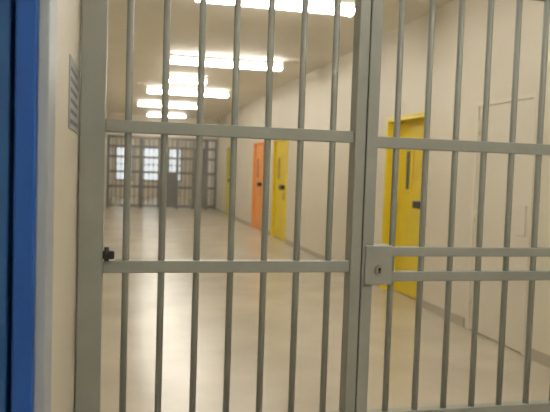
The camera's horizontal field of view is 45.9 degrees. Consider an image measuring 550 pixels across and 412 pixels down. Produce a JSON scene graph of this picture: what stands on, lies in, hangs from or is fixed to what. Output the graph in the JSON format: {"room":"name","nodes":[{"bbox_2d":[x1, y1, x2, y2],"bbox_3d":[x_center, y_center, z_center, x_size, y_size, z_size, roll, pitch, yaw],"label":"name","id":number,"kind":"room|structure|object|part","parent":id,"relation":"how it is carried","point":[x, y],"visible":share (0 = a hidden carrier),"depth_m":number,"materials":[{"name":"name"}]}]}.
{"room":"prison interior","nodes":[
{"label":"prison interior","id":0,"kind":"room"},
{"bbox_2d":[11,0,81,411],"bbox_3d":[-1.196,-0.302,1.724,1.245,3.160,0.970,1,3,-13],"label":"wall","id":1,"kind":"structure","parent":0,"point":[69,12],"depth_m":1.80,"materials":[{"name":"beige paint"}]},
{"bbox_2d":[0,0,15,411],"bbox_3d":[-1.010,0.245,1.310,0.891,2.105,0.065,1,3,-13],"label":"leaf","id":2,"kind":"object","parent":1,"relation":"attached to","point":[7,7],"visible":1,"depth_m":1.37,"materials":[{"name":"dark blue paint"}]},
{"bbox_2d":[11,0,38,411],"bbox_3d":[-1.020,0.206,1.318,1.023,2.200,0.160,1,3,-13],"label":"frame","id":3,"kind":"object","parent":1,"relation":"attached to","point":[27,11],"visible":0.75,"depth_m":1.34,"materials":[{"name":"blue paint"}]},
{"bbox_2d":[33,0,56,411],"bbox_3d":[-0.514,0.216,1.447,0.022,2.200,0.140,1,3,-13],"label":"frame edge","id":4,"kind":"object","parent":1,"relation":"attached to","point":[46,41],"visible":1,"depth_m":1.38,"materials":[{"name":"metal"}]},
{"bbox_2d":[68,54,78,132],"bbox_3d":[-0.619,-0.335,2.001,0.005,0.205,0.350,1,3,-13],"label":"vent","id":5,"kind":"object","parent":1,"relation":"attached to","point":[73,96],"depth_m":1.94,"materials":[{"name":"grey metal"}]},
{"bbox_2d":[75,0,370,411],"bbox_3d":[-0.169,-0.304,2.402,1.055,3.160,0.098,1,3,-13],"label":"gate","id":6,"kind":"object","parent":1,"relation":"attached to","point":[94,125],"visible":1,"depth_m":2.40,"materials":[{"name":"grey metal"}]},
{"bbox_3d":[-0.643,-0.314,2.300,0.085,3.160,0.080,1,3,-13],"label":"post","id":7,"kind":"part","parent":6,"relation":"part of","materials":[{"name":"grey metal"}]},
{"bbox_3d":[0.322,-0.294,2.526,0.043,3.160,0.070,1,3,-13],"label":"post","id":8,"kind":"part","parent":6,"relation":"part of","materials":[{"name":"grey metal"}]},
{"bbox_2d":[104,109,111,210],"bbox_3d":[-4.417,-1.176,16.108,0.200,3.160,28.540,1,3,-13],"label":"wall","id":9,"kind":"structure","parent":0,"point":[106,109],"depth_m":21.21,"materials":[{"name":"paint"}]},
{"bbox_2d":[111,136,191,197],"bbox_3d":[-5.744,-1.988,30.530,4.160,3.160,0.200,1,3,-13],"label":"wall","id":10,"kind":"structure","parent":0,"point":[184,142],"depth_m":30.39,"materials":[{"name":"metal"}]},
{"bbox_2d":[115,147,132,180],"bbox_3d":[-6.986,-1.977,30.107,0.810,1.600,0.060,1,3,-13],"label":"frame","id":11,"kind":"object","parent":10,"relation":"attached to","point":[115,147],"visible":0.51,"depth_m":30.11,"materials":[{"name":"grey metal"}]},
{"bbox_2d":[117,147,131,178],"bbox_3d":[-6.990,-1.978,30.127,0.650,1.440,0.020,1,3,-13],"label":"pane","id":12,"kind":"object","parent":10,"relation":"attached to","point":[118,148],"visible":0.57,"depth_m":30.08,"materials":[{"name":"glass"}]},
{"bbox_2d":[143,148,157,181],"bbox_3d":[-5.721,-1.951,30.404,1.010,1.600,0.060,1,3,-13],"label":"frame","id":13,"kind":"object","parent":10,"relation":"attached to","point":[145,148],"visible":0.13,"depth_m":30.34,"materials":[{"name":"grey metal"}]},
{"bbox_2d":[143,149,157,179],"bbox_3d":[-5.725,-1.952,30.423,0.850,1.440,0.020,1,3,-13],"label":"pane","id":14,"kind":"object","parent":10,"relation":"attached to","point":[147,161],"visible":0.43,"depth_m":30.39,"materials":[{"name":"glass"}]},
{"bbox_2d":[169,150,179,179],"bbox_3d":[-4.727,-1.931,30.657,0.500,1.440,0.020,1,3,-13],"label":"pane","id":15,"kind":"object","parent":10,"relation":"attached to","point":[174,151],"visible":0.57,"depth_m":30.63,"materials":[{"name":"glass"}]},
{"bbox_2d":[168,149,181,181],"bbox_3d":[-4.723,-1.930,30.637,0.660,1.600,0.060,1,3,-13],"label":"frame","id":16,"kind":"object","parent":10,"relation":"attached to","point":[168,149],"visible":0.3,"depth_m":30.57,"materials":[{"name":"grey metal"}]},
{"bbox_2d":[107,113,217,138],"bbox_3d":[-3.807,-2.713,22.214,3.710,0.700,0.160,1,3,-13],"label":"wall","id":17,"kind":"structure","parent":0,"point":[110,115],"depth_m":22.10,"materials":[{"name":"paint"}]},
{"bbox_2d":[106,135,216,209],"bbox_3d":[-3.845,-1.130,22.281,3.730,2.450,0.080,1,3,-13],"label":"gate","id":18,"kind":"object","parent":17,"relation":"attached to","point":[172,177],"visible":0.77,"depth_m":22.32,"materials":[{"name":"grey metal"}]},
{"bbox_2d":[106,0,453,118],"bbox_3d":[-2.111,-2.637,13.850,4.900,0.150,34.200,1,3,-13],"label":"ceiling","id":19,"kind":"structure","parent":0,"point":[148,14],"depth_m":9.20,"materials":[{"name":"paint"}]},
{"bbox_2d":[146,112,185,117],"bbox_3d":[-3.481,-2.914,20.817,1.240,0.130,0.260,1,3,-13],"label":"ceiling light","id":20,"kind":"object","parent":19,"relation":"attached to","point":[148,113],"depth_m":20.77,"materials":[{"name":"white plastic"}]},
{"bbox_2d":[137,100,196,108],"bbox_3d":[-2.857,-2.715,17.478,1.640,0.130,0.260,1,3,-13],"label":"ceiling light","id":21,"kind":"object","parent":19,"relation":"attached to","point":[151,103],"depth_m":17.42,"materials":[{"name":"white plastic"}]},
{"bbox_2d":[169,75,206,84],"bbox_3d":[-1.727,-2.407,12.411,0.840,0.130,0.260,1,3,-13],"label":"ceiling light","id":22,"kind":"object","parent":19,"relation":"attached to","point":[186,78],"depth_m":12.35,"materials":[{"name":"white plastic"}]},
{"bbox_2d":[147,86,228,97],"bbox_3d":[-1.927,-2.521,14.415,1.800,0.130,0.260,1,3,-13],"label":"ceiling light","id":23,"kind":"object","parent":19,"relation":"attached to","point":[149,89],"depth_m":14.35,"materials":[{"name":"white plastic"}]},
{"bbox_2d":[170,53,283,71],"bbox_3d":[-0.768,-2.262,10.277,1.800,0.130,0.260,1,3,-13],"label":"ceiling light","id":24,"kind":"object","parent":19,"relation":"attached to","point":[185,58],"depth_m":10.22,"materials":[{"name":"white plastic"}]},
{"bbox_2d":[193,0,354,17],"bbox_3d":[0.018,-2.032,6.463,1.640,0.130,0.260,1,3,-13],"label":"ceiling light","id":25,"kind":"object","parent":19,"relation":"attached to","point":[317,6],"depth_m":6.50,"materials":[{"name":"white plastic"}]},
{"bbox_2d":[100,196,549,411],"bbox_3d":[-2.221,0.666,14.027,4.900,0.150,34.200,1,3,-13],"label":"floor","id":26,"kind":"structure","parent":0,"point":[144,221],"depth_m":5.47,"materials":[{"name":"concrete"}]},
{"bbox_2d":[195,0,549,355],"bbox_3d":[0.032,-0.934,14.351,0.250,3.160,34.000,1,3,-13],"label":"wall","id":27,"kind":"structure","parent":0,"point":[285,100],"depth_m":6.83,"materials":[{"name":"paint"}]},
{"bbox_2d":[225,147,229,214],"bbox_3d":[-1.314,-0.742,19.861,0.210,2.100,1.100,1,3,-13],"label":"frame","id":28,"kind":"object","parent":27,"relation":"attached to","point":[228,148],"visible":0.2,"depth_m":20.33,"materials":[{"name":"yellow paint"}]},
{"bbox_2d":[227,149,229,214],"bbox_3d":[-1.334,-0.721,19.857,0.050,2.038,0.996,1,3,-13],"label":"leaf","id":29,"kind":"object","parent":27,"relation":"attached to","point":[229,149],"visible":0.23,"depth_m":20.20,"materials":[{"name":"yellow paint"}]},
{"bbox_2d":[251,141,263,231],"bbox_3d":[-0.328,-0.483,15.632,0.210,2.100,1.200,1,3,-13],"label":"frame","id":30,"kind":"object","parent":27,"relation":"attached to","point":[261,142],"visible":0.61,"depth_m":16.12,"materials":[{"name":"orange paint"}]},
{"bbox_2d":[254,144,262,229],"bbox_3d":[-0.354,-0.463,15.627,0.062,2.038,1.096,1,3,-13],"label":"leaf","id":31,"kind":"object","parent":27,"relation":"attached to","point":[259,148],"depth_m":15.71,"materials":[{"name":"orange paint"}]},
{"bbox_3d":[-0.409,-0.921,15.792,0.012,0.550,0.200,1,3,-13],"label":"vision slot","id":32,"kind":"part","parent":31,"relation":"part of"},
{"bbox_2d":[270,140,287,242],"bbox_3d":[0.170,-0.353,13.493,0.210,2.100,1.200,1,3,-13],"label":"frame","id":33,"kind":"object","parent":27,"relation":"attached to","point":[274,141],"visible":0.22,"depth_m":13.97,"materials":[{"name":"yellow paint"}]},
{"bbox_2d":[274,140,285,239],"bbox_3d":[0.144,-0.332,13.488,0.062,2.038,1.096,1,3,-13],"label":"leaf","id":34,"kind":"object","parent":27,"relation":"attached to","point":[281,145],"depth_m":13.56,"materials":[{"name":"yellow paint"}]},
{"bbox_3d":[0.089,-0.790,13.653,0.012,0.550,0.200,1,3,-13],"label":"vision slot","id":35,"kind":"part","parent":34,"relation":"part of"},
{"bbox_2d":[215,207,549,367],"bbox_3d":[0.182,0.681,12.993,0.012,0.090,20.100,1,3,-13],"label":"baseboard","id":36,"kind":"structure","parent":27,"relation":"attached to","point":[537,356],"depth_m":6.61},
{"bbox_2d":[380,112,423,288],"bbox_3d":[1.561,0.011,7.523,0.210,2.100,1.080,1,3,-13],"label":"frame","id":37,"kind":"object","parent":27,"relation":"attached to","point":[418,116],"visible":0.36,"depth_m":7.97,"materials":[{"name":"yellow paint"}]},
{"bbox_2d":[393,119,423,298],"bbox_3d":[1.613,0.034,7.537,0.062,2.038,0.976,1,3,-13],"label":"leaf","id":38,"kind":"object","parent":27,"relation":"attached to","point":[407,217],"depth_m":7.62,"materials":[{"name":"yellow paint"}]},
{"bbox_2d":[405,151,409,188],"bbox_3d":[1.562,-0.421,7.646,0.004,0.450,0.090,1,3,-13],"label":"vision slot","id":39,"kind":"object","parent":38,"relation":"in","point":[408,152],"depth_m":7.64,"materials":[{"name":"grey glass"}]},
{"bbox_3d":[1.571,-0.420,7.643,0.012,0.550,0.200,1,3,-13],"label":"vision slot","id":40,"kind":"part","parent":38,"relation":"part of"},
{"bbox_2d":[412,200,419,208],"bbox_3d":[1.609,-0.013,7.163,0.118,0.090,0.200,1,3,-13],"label":"lock case","id":41,"kind":"object","parent":38,"relation":"attached to","point":[416,203],"visible":0.34,"depth_m":7.16,"materials":[{"name":"grey metal"}]},
{"bbox_2d":[355,0,549,411],"bbox_3d":[1.444,-0.271,2.784,2.249,3.160,0.092,1,3,-13],"label":"gate","id":42,"kind":"object","parent":27,"relation":"attached to","point":[377,259],"visible":0.95,"depth_m":2.62,"materials":[{"name":"grey metal"}]},
{"bbox_3d":[0.372,-0.293,2.537,0.047,3.160,0.060,1,3,-13],"label":"post","id":43,"kind":"part","parent":42,"relation":"part of","materials":[{"name":"grey metal"}]},
{"bbox_2d":[469,98,533,351],"bbox_3d":[1.950,0.143,5.606,0.066,2.048,0.816,1,3,-13],"label":"leaf","id":44,"kind":"object","parent":27,"relation":"attached to","point":[499,114],"depth_m":5.58,"materials":[{"name":"white paint"}]},
{"bbox_3d":[1.841,0.068,5.977,0.020,1.670,0.020,1,3,-13],"label":"hinges","id":45,"kind":"part","parent":44,"relation":"part of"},
{"bbox_2d":[515,205,526,236],"bbox_3d":[2.001,0.120,5.287,0.012,0.250,0.120,1,3,-13],"label":"lock plate","id":46,"kind":"object","parent":44,"relation":"attached to","point":[521,210],"visible":1,"depth_m":5.27,"materials":[{"name":"white paint"}]},
{"bbox_2d":[466,92,537,354],"bbox_3d":[1.986,0.127,5.614,0.128,2.100,0.900,1,3,-13],"label":"frame","id":47,"kind":"object","parent":27,"relation":"attached to","point":[531,95],"visible":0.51,"depth_m":5.23,"materials":[{"name":"white paint"}]}
]}

